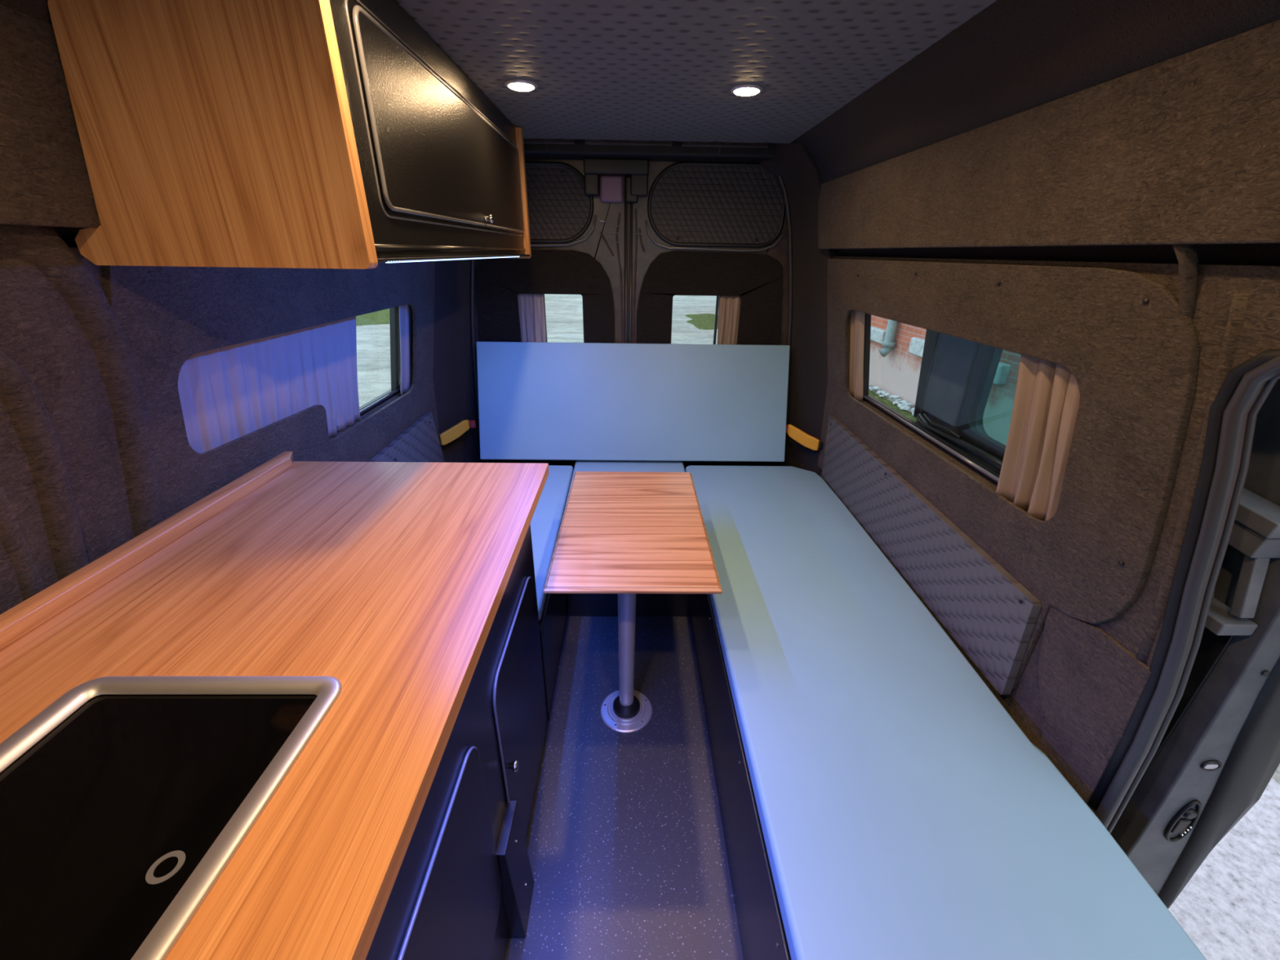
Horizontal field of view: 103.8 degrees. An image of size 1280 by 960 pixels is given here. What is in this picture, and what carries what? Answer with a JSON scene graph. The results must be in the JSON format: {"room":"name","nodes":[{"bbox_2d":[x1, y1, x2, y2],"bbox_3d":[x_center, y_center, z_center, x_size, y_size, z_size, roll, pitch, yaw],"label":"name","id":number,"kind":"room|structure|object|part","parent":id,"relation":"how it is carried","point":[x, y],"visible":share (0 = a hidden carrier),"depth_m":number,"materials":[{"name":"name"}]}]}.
{"room":"vehicle interior","nodes":[
{"label":"vehicle interior","id":0,"kind":"room"},
{"bbox_2d":[0,247,413,614],"bbox_3d":[-0.954,0.542,0.474,0.202,1.394,4.240,0,24,-1],"label":"wall","id":1,"kind":"structure","parent":0,"point":[40,332],"depth_m":0.77,"materials":[{"name":"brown fabric"}]},
{"bbox_2d":[0,486,45,600],"bbox_3d":[-0.914,0.140,0.666,0.088,0.571,0.240,-9,26,-21],"label":"trim","id":2,"kind":"structure","parent":1,"relation":"attached to","point":[29,580],"depth_m":0.74,"materials":[{"name":"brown fabric"}]},
{"bbox_2d":[0,350,88,581],"bbox_3d":[-0.898,0.051,0.723,0.126,0.688,0.226,-15,29,-31],"label":"trim","id":3,"kind":"structure","parent":1,"relation":"attached to","point":[22,401],"depth_m":0.76,"materials":[{"name":"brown fabric"}]},
{"bbox_2d":[0,4,100,228],"bbox_3d":[-0.783,-0.224,0.123,0.064,0.244,4.230,0,24,-1],"label":"panel","id":4,"kind":"object","parent":1,"relation":"attached to","point":[45,180],"visible":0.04,"depth_m":0.65,"materials":[{"name":"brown fabric"}]},
{"bbox_2d":[47,0,531,269],"bbox_3d":[-0.626,-0.795,1.285,0.438,0.427,1.341,0,24,-1],"label":"upper cabinet","id":5,"kind":"object","parent":4,"relation":"attached to","point":[299,134],"visible":0.95,"depth_m":0.72,"materials":[{"name":"brown wood"}]},
{"bbox_3d":[-0.623,-0.524,0.688,0.428,0.427,0.028,0,24,-1],"label":"panel","id":6,"kind":"part","parent":5,"relation":"part of","materials":[{"name":"brown wood"}]},
{"bbox_3d":[-0.445,-0.807,1.283,0.016,0.399,1.285,0,24,-1],"label":"panel","id":7,"kind":"part","parent":5,"relation":"part of","materials":[{"name":"black laminate"}]},
{"bbox_3d":[-0.434,-0.821,1.321,0.011,0.295,1.190,0,24,-1],"label":"edge trim","id":8,"kind":"part","parent":5,"relation":"part of","materials":[{"name":"grey"}]},
{"bbox_3d":[-0.434,-0.821,1.321,0.007,0.265,1.160,0,24,-1],"label":"door","id":9,"kind":"part","parent":5,"relation":"part of","materials":[{"name":"black plastic"}]},
{"bbox_3d":[-0.441,-0.627,1.365,0.012,0.012,1.283,0,24,-1],"label":"edge trim","id":10,"kind":"part","parent":5,"relation":"part of","materials":[{"name":"black laminate"}]},
{"bbox_3d":[-0.618,-0.620,1.365,0.355,0.012,1.285,0,24,-1],"label":"panel","id":11,"kind":"part","parent":5,"relation":"part of","materials":[{"name":"black laminate"}]},
{"bbox_2d":[377,254,529,262],"bbox_3d":[-0.436,-0.610,1.373,0.033,0.007,1.280,0,24,-1],"label":"led strip","id":12,"kind":"object","parent":5,"relation":"attached to","point":[391,260],"visible":0.98,"depth_m":1.04,"materials":[{"name":"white plastic"}]},
{"bbox_3d":[-0.421,-0.728,1.399,0.023,0.022,0.022,0,24,-1],"label":"knob","id":13,"kind":"part","parent":5,"relation":"part of","materials":[{"name":"silver metal"}]},
{"bbox_3d":[-0.640,-1.067,1.883,0.428,0.427,0.028,0,24,-1],"label":"panel","id":14,"kind":"part","parent":5,"relation":"part of","materials":[{"name":"brown wood"}]},
{"bbox_2d":[49,226,88,247],"bbox_3d":[-0.784,-0.344,0.211,0.205,0.490,4.490,0,24,-1],"label":"trim","id":15,"kind":"structure","parent":1,"relation":"attached to","point":[68,234],"depth_m":0.77,"materials":[{"name":"black fabric"}]},
{"bbox_2d":[0,223,163,537],"bbox_3d":[-0.894,-0.073,0.844,0.138,0.716,0.219,-21,32,-39],"label":"trim","id":16,"kind":"structure","parent":1,"relation":"attached to","point":[42,246],"depth_m":0.82,"materials":[{"name":"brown fabric"}]},
{"bbox_2d":[102,256,440,520],"bbox_3d":[-0.919,-0.212,1.626,0.122,0.955,1.500,0,24,-1],"label":"wall panel","id":17,"kind":"object","parent":1,"relation":"attached to","point":[167,316],"visible":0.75,"depth_m":1.12,"materials":[{"name":"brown fabric"}]},
{"bbox_2d":[368,412,444,462],"bbox_3d":[-0.952,0.087,1.783,0.038,0.315,1.400,0,24,-1],"label":"panel","id":18,"kind":"object","parent":17,"relation":"attached to","point":[420,442],"visible":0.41,"depth_m":2.13,"materials":[{"name":"grey fabric"}]},
{"bbox_2d":[336,306,400,427],"bbox_3d":[-0.989,-0.317,1.550,0.091,0.390,1.246,0,24,-1],"label":"window","id":19,"kind":"structure","parent":1,"relation":"in","point":[395,352],"depth_m":2.02,"materials":[{"name":"black rubber"}]},
{"bbox_2d":[177,316,360,453],"bbox_3d":[-0.963,-0.225,1.353,0.080,0.387,0.803,0,24,-1],"label":"curtain","id":20,"kind":"object","parent":19,"relation":"hanging from","point":[228,393],"visible":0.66,"depth_m":1.29,"materials":[{"name":"grey fabric"}]},
{"bbox_3d":[-1.008,-0.157,1.622,0.012,0.012,1.150,0,24,-1],"label":"rail","id":21,"kind":"part","parent":19,"relation":"part of","materials":[{"name":"grey"}]},
{"bbox_3d":[-0.993,-0.317,1.550,0.084,0.390,1.246,0,24,-1],"label":"frame","id":22,"kind":"part","parent":19,"relation":"part of","materials":[{"name":"black plastic"}]},
{"bbox_2d":[399,303,411,395],"bbox_3d":[-0.962,-0.549,2.064,0.077,0.387,0.126,0,24,-1],"label":"curtain","id":23,"kind":"object","parent":19,"relation":"hanging from","point":[405,311],"visible":0.83,"depth_m":2.06,"materials":[{"name":"grey fabric"}]},
{"bbox_2d":[505,608,743,959],"bbox_3d":[-0.025,1.153,0.919,1.920,0.060,4.520,0,24,-1],"label":"floor","id":24,"kind":"structure","parent":0,"point":[625,842],"depth_m":1.36,"materials":[{"name":"plastic"}]},
{"bbox_2d":[365,523,547,959],"bbox_3d":[-0.579,0.818,0.509,0.672,0.872,2.065,0,24,-1],"label":"base cabinet","id":25,"kind":"object","parent":24,"relation":"on","point":[463,886],"visible":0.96,"depth_m":0.91,"materials":[{"name":"black laminate"}]},
{"bbox_2d":[0,451,549,959],"bbox_3d":[-0.554,0.389,0.334,0.665,0.055,2.100,0,24,-1],"label":"countertop","id":26,"kind":"structure","parent":25,"relation":"on","point":[388,581],"depth_m":0.71,"materials":[{"name":"brown wood"}]},
{"bbox_2d":[0,675,342,959],"bbox_3d":[-0.527,0.425,0.275,0.329,0.028,0.803,0,24,-1],"label":"sink","id":27,"kind":"object","parent":26,"relation":"in","point":[117,826],"visible":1,"depth_m":0.50,"materials":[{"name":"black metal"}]},
{"bbox_3d":[-0.277,0.826,0.532,0.008,0.468,0.892,0,24,-1],"label":"door","id":28,"kind":"part","parent":25,"relation":"part of","materials":[{"name":"black laminate"}]},
{"bbox_3d":[-0.276,0.826,0.532,0.006,0.474,0.898,0,24,-1],"label":"edge trim","id":29,"kind":"part","parent":25,"relation":"part of","materials":[{"name":"grey"}]},
{"bbox_3d":[-0.287,0.585,1.254,0.006,0.596,0.400,0,24,-1],"label":"edge trim","id":30,"kind":"part","parent":25,"relation":"part of","materials":[{"name":"grey"}]},
{"bbox_3d":[-0.271,0.612,1.074,0.021,0.024,0.024,0,24,-1],"label":"knob","id":31,"kind":"part","parent":25,"relation":"part of","materials":[{"name":"silver metal"}]},
{"bbox_3d":[-0.288,0.585,1.254,0.008,0.590,0.394,0,24,-1],"label":"door","id":32,"kind":"part","parent":25,"relation":"part of","materials":[{"name":"black laminate"}]},
{"bbox_2d":[538,593,568,720],"bbox_3d":[-0.621,0.381,2.070,0.638,0.376,1.130,0,24,-1],"label":"bench","id":33,"kind":"object","parent":24,"relation":"on","point":[553,622],"visible":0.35,"depth_m":1.69,"materials":[{"name":"black laminate"}]},
{"bbox_2d":[530,465,573,620],"bbox_3d":[-0.626,0.176,1.999,0.642,0.052,1.110,0,24,-1],"label":"seat cushion","id":34,"kind":"object","parent":33,"relation":"on","point":[546,521],"visible":0.2,"depth_m":1.98,"materials":[{"name":"blue fabric"}]},
{"bbox_2d":[543,471,722,733],"bbox_3d":[-0.026,0.411,1.692,0.440,0.650,0.723,0,24,-1],"label":"table","id":35,"kind":"object","parent":24,"relation":"on","point":[625,534],"visible":1,"depth_m":1.49,"materials":[{"name":"brown wood"}]},
{"bbox_2d":[600,689,652,733],"bbox_3d":[-0.045,0.765,1.680,0.174,0.015,0.174,0,24,-1],"label":"table base","id":36,"kind":"object","parent":35,"relation":"attached to","point":[617,722],"depth_m":1.65,"materials":[{"name":"silver metal"}]},
{"bbox_2d":[689,593,791,959],"bbox_3d":[0.541,0.814,1.147,0.635,0.384,3.200,0,24,-1],"label":"bench","id":37,"kind":"object","parent":24,"relation":"on","point":[762,936],"visible":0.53,"depth_m":1.17,"materials":[{"name":"black laminate"}]},
{"bbox_2d":[685,465,1206,959],"bbox_3d":[0.564,0.618,1.064,0.658,0.054,3.210,0,24,-1],"label":"seat cushion","id":38,"kind":"object","parent":37,"relation":"on","point":[904,813],"visible":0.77,"depth_m":1.03,"materials":[{"name":"blue leather"}]},
{"bbox_3d":[-0.044,0.278,2.317,0.514,0.376,0.612,0,24,-1],"label":"bench","id":39,"kind":"object","parent":24,"relation":"on","visible":0},
{"bbox_2d":[564,461,684,511],"bbox_3d":[-0.050,0.063,2.264,0.550,0.054,0.670,0,24,-1],"label":"seat cushion","id":40,"kind":"object","parent":39,"relation":"on","point":[581,466],"visible":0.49,"depth_m":2.48,"materials":[{"name":"blue fabric"}]},
{"bbox_2d":[476,341,790,462],"bbox_3d":[-0.032,-0.383,2.496,1.524,0.559,0.208,0,24,-1],"label":"backrest cushion","id":41,"kind":"object","parent":40,"relation":"on","point":[548,401],"visible":1,"depth_m":2.47,"materials":[{"name":"blue fabric"}]},
{"bbox_2d":[432,142,838,475],"bbox_3d":[-0.040,-0.581,2.449,2.099,1.830,0.340,0,24,-1],"label":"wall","id":42,"kind":"structure","parent":0,"point":[799,171],"depth_m":2.37,"materials":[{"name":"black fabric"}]},
{"bbox_2d":[438,419,475,444],"bbox_3d":[-0.906,-0.234,2.462,0.215,0.096,0.035,-20,32,-39],"label":"strap","id":43,"kind":"object","parent":42,"relation":"attached to","point":[456,431],"visible":0.87,"depth_m":2.45,"materials":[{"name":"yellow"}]},
{"bbox_2d":[470,258,487,462],"bbox_3d":[-0.739,-0.722,2.457,0.209,1.460,0.018,0,24,-1],"label":"seal","id":44,"kind":"object","parent":42,"relation":"attached to","point":[472,266],"visible":0.39,"depth_m":2.44,"materials":[{"name":"grey rubber"}]},
{"bbox_2d":[474,159,625,471],"bbox_3d":[-0.460,-0.635,2.578,0.764,1.770,0.070,0,24,-1],"label":"door","id":45,"kind":"structure","parent":42,"relation":"in","point":[570,255],"depth_m":2.37,"materials":[{"name":"brown paint"}]},
{"bbox_2d":[517,293,546,342],"bbox_3d":[-0.541,-0.729,2.528,0.144,0.420,0.027,0,24,-1],"label":"curtain","id":46,"kind":"object","parent":45,"relation":"hanging from","point":[531,307],"visible":0.56,"depth_m":2.49,"materials":[{"name":"grey fabric"}]},
{"bbox_2d":[542,293,547,342],"bbox_3d":[-0.476,-0.731,2.531,0.012,0.402,0.015,0,24,-1],"label":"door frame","id":47,"kind":"structure","parent":45,"relation":"in","point":[543,294],"depth_m":2.50,"materials":[{"name":"black rubber"}]},
{"bbox_3d":[-0.466,-0.485,2.617,0.674,1.303,0.018,0,24,-1],"label":"felt panel","id":48,"kind":"part","parent":45,"relation":"part of","materials":[{"name":"fabric"}]},
{"bbox_3d":[-0.495,-1.253,2.272,0.553,0.308,0.010,0,24,-1],"label":"quilted panel","id":49,"kind":"part","parent":45,"relation":"part of","materials":[{"name":"brown fabric"}]},
{"bbox_2d":[600,203,651,461],"bbox_3d":[-0.068,-0.637,2.570,0.254,1.730,0.032,0,24,-1],"label":"door frame","id":50,"kind":"structure","parent":42,"relation":"attached to","point":[617,226],"depth_m":2.37,"materials":[{"name":"brown paint"}]},
{"bbox_2d":[624,175,632,461],"bbox_3d":[-0.060,-0.643,2.548,0.034,1.660,0.012,0,24,-1],"label":"trim","id":51,"kind":"structure","parent":42,"relation":"attached to","point":[626,203],"depth_m":2.38,"materials":[{"name":"black plastic"}]},
{"bbox_2d":[523,138,768,154],"bbox_3d":[-0.047,-1.401,2.070,1.160,0.085,0.020,0,24,-1],"label":"trim","id":52,"kind":"structure","parent":42,"relation":"attached to","point":[551,141],"depth_m":2.07,"materials":[{"name":"brown paint"}]},
{"bbox_2d":[631,160,788,471],"bbox_3d":[0.356,-0.629,2.592,0.804,1.770,0.070,0,24,-1],"label":"door","id":53,"kind":"structure","parent":42,"relation":"in","point":[720,228],"depth_m":2.35,"materials":[{"name":"brown paint"}]},
{"bbox_3d":[0.342,-0.481,2.631,0.730,1.308,0.018,0,24,-1],"label":"felt panel","id":54,"kind":"part","parent":53,"relation":"part of","materials":[{"name":"fabric"}]},
{"bbox_3d":[0.350,-1.249,2.286,0.613,0.323,0.010,0,24,-1],"label":"quilted panel","id":55,"kind":"part","parent":53,"relation":"part of","materials":[{"name":"brown fabric"}]},
{"bbox_2d":[717,296,740,344],"bbox_3d":[0.450,-0.722,2.546,0.127,0.420,0.026,0,24,-1],"label":"curtain","id":56,"kind":"object","parent":53,"relation":"hanging from","point":[729,306],"visible":0.5,"depth_m":2.50,"materials":[{"name":"beige fabric"}]},
{"bbox_2d":[712,295,719,344],"bbox_3d":[0.380,-0.725,2.546,0.012,0.402,0.015,0,24,-1],"label":"seal","id":57,"kind":"object","parent":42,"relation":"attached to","point":[717,296],"depth_m":2.50,"materials":[{"name":"black rubber"}]},
{"bbox_2d":[773,175,792,466],"bbox_3d":[0.661,-0.712,2.482,0.209,1.460,0.018,0,24,-1],"label":"seal","id":58,"kind":"object","parent":42,"relation":"attached to","point":[780,178],"visible":0.66,"depth_m":2.33,"materials":[{"name":"grey rubber"}]},
{"bbox_2d":[786,424,823,450],"bbox_3d":[0.815,-0.210,2.489,0.210,0.101,0.031,18,30,33],"label":"strap","id":59,"kind":"object","parent":42,"relation":"attached to","point":[811,442],"visible":0.94,"depth_m":2.48,"materials":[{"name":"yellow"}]},
{"bbox_2d":[523,139,777,162],"bbox_3d":[-0.028,-1.456,2.155,1.600,0.135,0.190,0,24,-1],"label":"beam","id":60,"kind":"structure","parent":0,"point":[579,151],"depth_m":2.10,"materials":[{"name":"black metal"}]},
{"bbox_2d":[583,157,648,222],"bbox_3d":[-0.104,-1.284,2.236,0.283,0.247,0.075,0,24,-1],"label":"latch","id":61,"kind":"object","parent":60,"relation":"attached to","point":[611,171],"depth_m":2.20,"materials":[{"name":"black plastic"}]},
{"bbox_2d":[395,0,996,143],"bbox_3d":[0.003,-0.474,0.041,1.240,0.030,4.267,0,24,-1],"label":"ceiling","id":62,"kind":"structure","parent":0,"point":[660,70],"depth_m":1.12,"materials":[{"name":"grey fabric"}]},
{"bbox_2d":[0,0,52,24],"bbox_3d":[-0.687,-0.398,0.045,0.147,0.163,4.230,0,24,-1],"label":"panel","id":63,"kind":"object","parent":62,"relation":"attached to","point":[37,9],"visible":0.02,"depth_m":0.62,"materials":[{"name":"black fabric"}]},
{"bbox_2d":[503,79,537,91],"bbox_3d":[-0.316,-1.045,1.333,0.088,0.012,0.088,0,24,-1],"label":"recessed light","id":64,"kind":"object","parent":62,"relation":"in","point":[520,85],"visible":1,"depth_m":1.31,"materials":[{"name":"white plastic"}]},
{"bbox_2d":[729,84,763,96],"bbox_3d":[0.285,-1.041,1.344,0.088,0.012,0.088,0,24,-1],"label":"recessed light","id":65,"kind":"object","parent":62,"relation":"in","point":[744,90],"visible":1,"depth_m":1.33,"materials":[{"name":"white plastic"}]},
{"bbox_2d":[791,0,1279,183],"bbox_3d":[0.690,-0.388,0.070,0.147,0.163,4.230,0,24,-1],"label":"panel","id":66,"kind":"object","parent":62,"relation":"attached to","point":[1012,57],"visible":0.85,"depth_m":0.93,"materials":[{"name":"black fabric"}]},
{"bbox_2d":[819,256,1279,813],"bbox_3d":[0.929,0.555,0.508,0.202,1.394,4.240,0,24,-1],"label":"wall","id":67,"kind":"structure","parent":0,"point":[1216,285],"depth_m":0.81,"materials":[{"name":"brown fabric"}]},
{"bbox_2d":[862,313,999,484],"bbox_3d":[0.938,-0.300,1.578,0.091,0.390,1.261,0,24,-1],"label":"window","id":68,"kind":"structure","parent":67,"relation":"in","point":[985,471],"depth_m":1.74,"materials":[{"name":"black rubber"}]},
{"bbox_2d":[847,310,865,401],"bbox_3d":[0.898,-0.534,2.095,0.090,0.387,0.132,0,24,-1],"label":"curtain","id":69,"kind":"object","parent":68,"relation":"hanging from","point":[856,318],"visible":0.84,"depth_m":2.08,"materials":[{"name":"beige fabric"}]},
{"bbox_3d":[0.952,-0.141,1.650,0.012,0.012,1.165,0,24,-1],"label":"rail","id":70,"kind":"part","parent":68,"relation":"part of","materials":[{"name":"grey"}]},
{"bbox_3d":[0.941,-0.300,1.578,0.084,0.390,1.261,0,24,-1],"label":"frame","id":71,"kind":"part","parent":68,"relation":"part of","materials":[{"name":"black rubber"}]},
{"bbox_2d":[995,354,1079,520],"bbox_3d":[0.910,-0.086,1.110,0.113,0.387,0.241,0,24,-1],"label":"curtain","id":72,"kind":"object","parent":68,"relation":"hanging from","point":[1046,406],"visible":0.59,"depth_m":1.14,"materials":[{"name":"beige fabric"}]},
{"bbox_2d":[817,258,1199,688],"bbox_3d":[0.864,-0.180,1.615,0.123,0.955,1.595,0,24,-1],"label":"wall panel","id":73,"kind":"object","parent":67,"relation":"attached to","point":[1131,358],"visible":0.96,"depth_m":1.01,"materials":[{"name":"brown fabric"}]},
{"bbox_2d":[822,416,1041,694],"bbox_3d":[0.887,0.120,1.768,0.038,0.318,1.305,0,24,-1],"label":"panel","id":74,"kind":"object","parent":73,"relation":"attached to","point":[991,615],"visible":1,"depth_m":1.48,"materials":[{"name":"grey fabric"}]},
{"bbox_2d":[817,19,1279,248],"bbox_3d":[0.781,-0.213,0.151,0.064,0.244,4.230,0,24,-1],"label":"panel","id":75,"kind":"object","parent":67,"relation":"attached to","point":[1184,148],"visible":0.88,"depth_m":0.81,"materials":[{"name":"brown fabric"}]},
{"bbox_2d":[838,243,1279,266],"bbox_3d":[0.781,-0.333,0.239,0.205,0.490,4.490,0,24,-1],"label":"trim","id":76,"kind":"structure","parent":67,"relation":"attached to","point":[1237,254],"depth_m":0.93,"materials":[{"name":"black plastic"}]},
{"bbox_2d":[1036,605,1151,804],"bbox_3d":[0.918,0.621,1.142,0.028,0.710,0.230,0,24,-1],"label":"wall panel","id":77,"kind":"object","parent":67,"relation":"attached to","point":[1091,686],"visible":0.73,"depth_m":1.04,"materials":[{"name":"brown fabric"}]},
{"bbox_2d":[913,328,1279,908],"bbox_3d":[1.084,0.293,1.493,0.255,1.660,1.243,0,24,-1],"label":"door","id":78,"kind":"structure","parent":67,"relation":"in","point":[1218,753],"depth_m":0.94,"materials":[{"name":"grey metal"}]},
{"bbox_3d":[0.992,-0.101,1.508,0.025,0.048,0.602,0,24,-1],"label":"rail","id":79,"kind":"part","parent":78,"relation":"part of","materials":[{"name":"metal"}]},
{"bbox_3d":[0.999,0.116,0.884,0.061,0.232,0.197,0,24,-1],"label":"grab handle","id":80,"kind":"part","parent":78,"relation":"part of","materials":[{"name":"grey plastic"}]},
{"bbox_2d":[1088,348,1279,809],"bbox_3d":[0.919,0.537,0.455,0.167,1.172,1.135,0,24,-1],"label":"trim","id":81,"kind":"structure","parent":67,"relation":"attached to","point":[1232,380],"depth_m":0.82,"materials":[{"name":"black paint"}]},
{"bbox_2d":[1172,244,1198,319],"bbox_3d":[0.820,-0.269,0.764,0.079,0.183,0.024,4,25,8],"label":"trim","id":82,"kind":"structure","parent":67,"relation":"attached to","point":[1186,255],"depth_m":0.75,"materials":[{"name":"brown fabric"}]},
{"bbox_2d":[1094,356,1279,833],"bbox_3d":[0.901,0.549,0.427,0.135,1.172,1.106,0,24,-1],"label":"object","id":83,"kind":"object","parent":67,"relation":"attached to","point":[1240,414],"visible":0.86,"depth_m":0.81,"materials":[{"name":"grey rubber"}]},
{"bbox_2d":[1136,293,1249,664],"bbox_3d":[0.887,0.048,0.817,0.127,0.664,0.031,11,26,22],"label":"trim","id":84,"kind":"structure","parent":67,"relation":"attached to","point":[1239,303],"depth_m":0.80,"materials":[{"name":"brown fabric"}]},
{"label":"outside","id":85,"kind":"structure","parent":0,"visible":0},
{"bbox_2d":[355,293,1279,784],"bbox_3d":[-0.495,-12.608,32.712,120.000,0.100,110.000,0,24,-1],"label":"ground","id":86,"kind":"structure","parent":85,"point":[564,313],"depth_m":13.44,"materials":[{"name":"grey concrete"}]},
{"bbox_2d":[355,308,390,325],"bbox_3d":[-10.377,-5.708,17.074,8.889,0.050,8.825,17,29,31],"label":"grass verge","id":87,"kind":"structure","parent":86,"relation":"on","point":[382,317],"depth_m":15.48,"materials":[{"name":"green plant"}]},
{"bbox_2d":[684,313,718,329],"bbox_3d":[2.646,-5.212,16.418,2.521,0.050,4.716,0,24,-1],"label":"grass patch","id":88,"kind":"structure","parent":86,"relation":"on","point":[704,321],"depth_m":16.06,"materials":[{"name":"green plant"}]},
{"bbox_2d":[868,383,915,415],"bbox_3d":[3.815,-1.293,7.711,0.297,0.093,9.046,0,24,-1],"label":"rubble","id":89,"kind":"object","parent":86,"relation":"on","point":[904,405],"visible":0.12,"depth_m":7.46,"materials":[{"name":"stone"}]},
{"bbox_2d":[868,389,916,422],"bbox_3d":[3.115,-1.177,7.561,1.572,0.050,12.030,0,24,-1],"label":"grass strip","id":90,"kind":"object","parent":86,"relation":"on","point":[904,412],"visible":0.02,"depth_m":7.31,"materials":[{"name":"green plant"}]},
{"bbox_2d":[869,314,1021,444],"bbox_3d":[6.848,-3.204,6.333,6.125,4.820,30.000,0,24,-1],"label":"brick building","id":91,"kind":"structure","parent":86,"relation":"on","point":[896,348],"depth_m":7.38,"materials":[{"name":"brick"}]},
{"bbox_3d":[3.933,-2.606,8.761,0.140,0.200,1.600,0,24,-1],"label":"window sill","id":92,"kind":"part","parent":91,"relation":"part of","materials":[{"name":"stone"}]},
{"bbox_3d":[3.968,-1.546,6.359,0.140,0.220,1.950,0,24,-1],"label":"window sill","id":93,"kind":"part","parent":91,"relation":"part of","materials":[{"name":"stone"}]},
{"bbox_2d":[1168,777,1279,959],"bbox_3d":[1.764,2.388,-0.316,1.950,0.013,9.400,0,24,-1],"label":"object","id":94,"kind":"structure","parent":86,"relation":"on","point":[1229,908],"depth_m":1.75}
]}

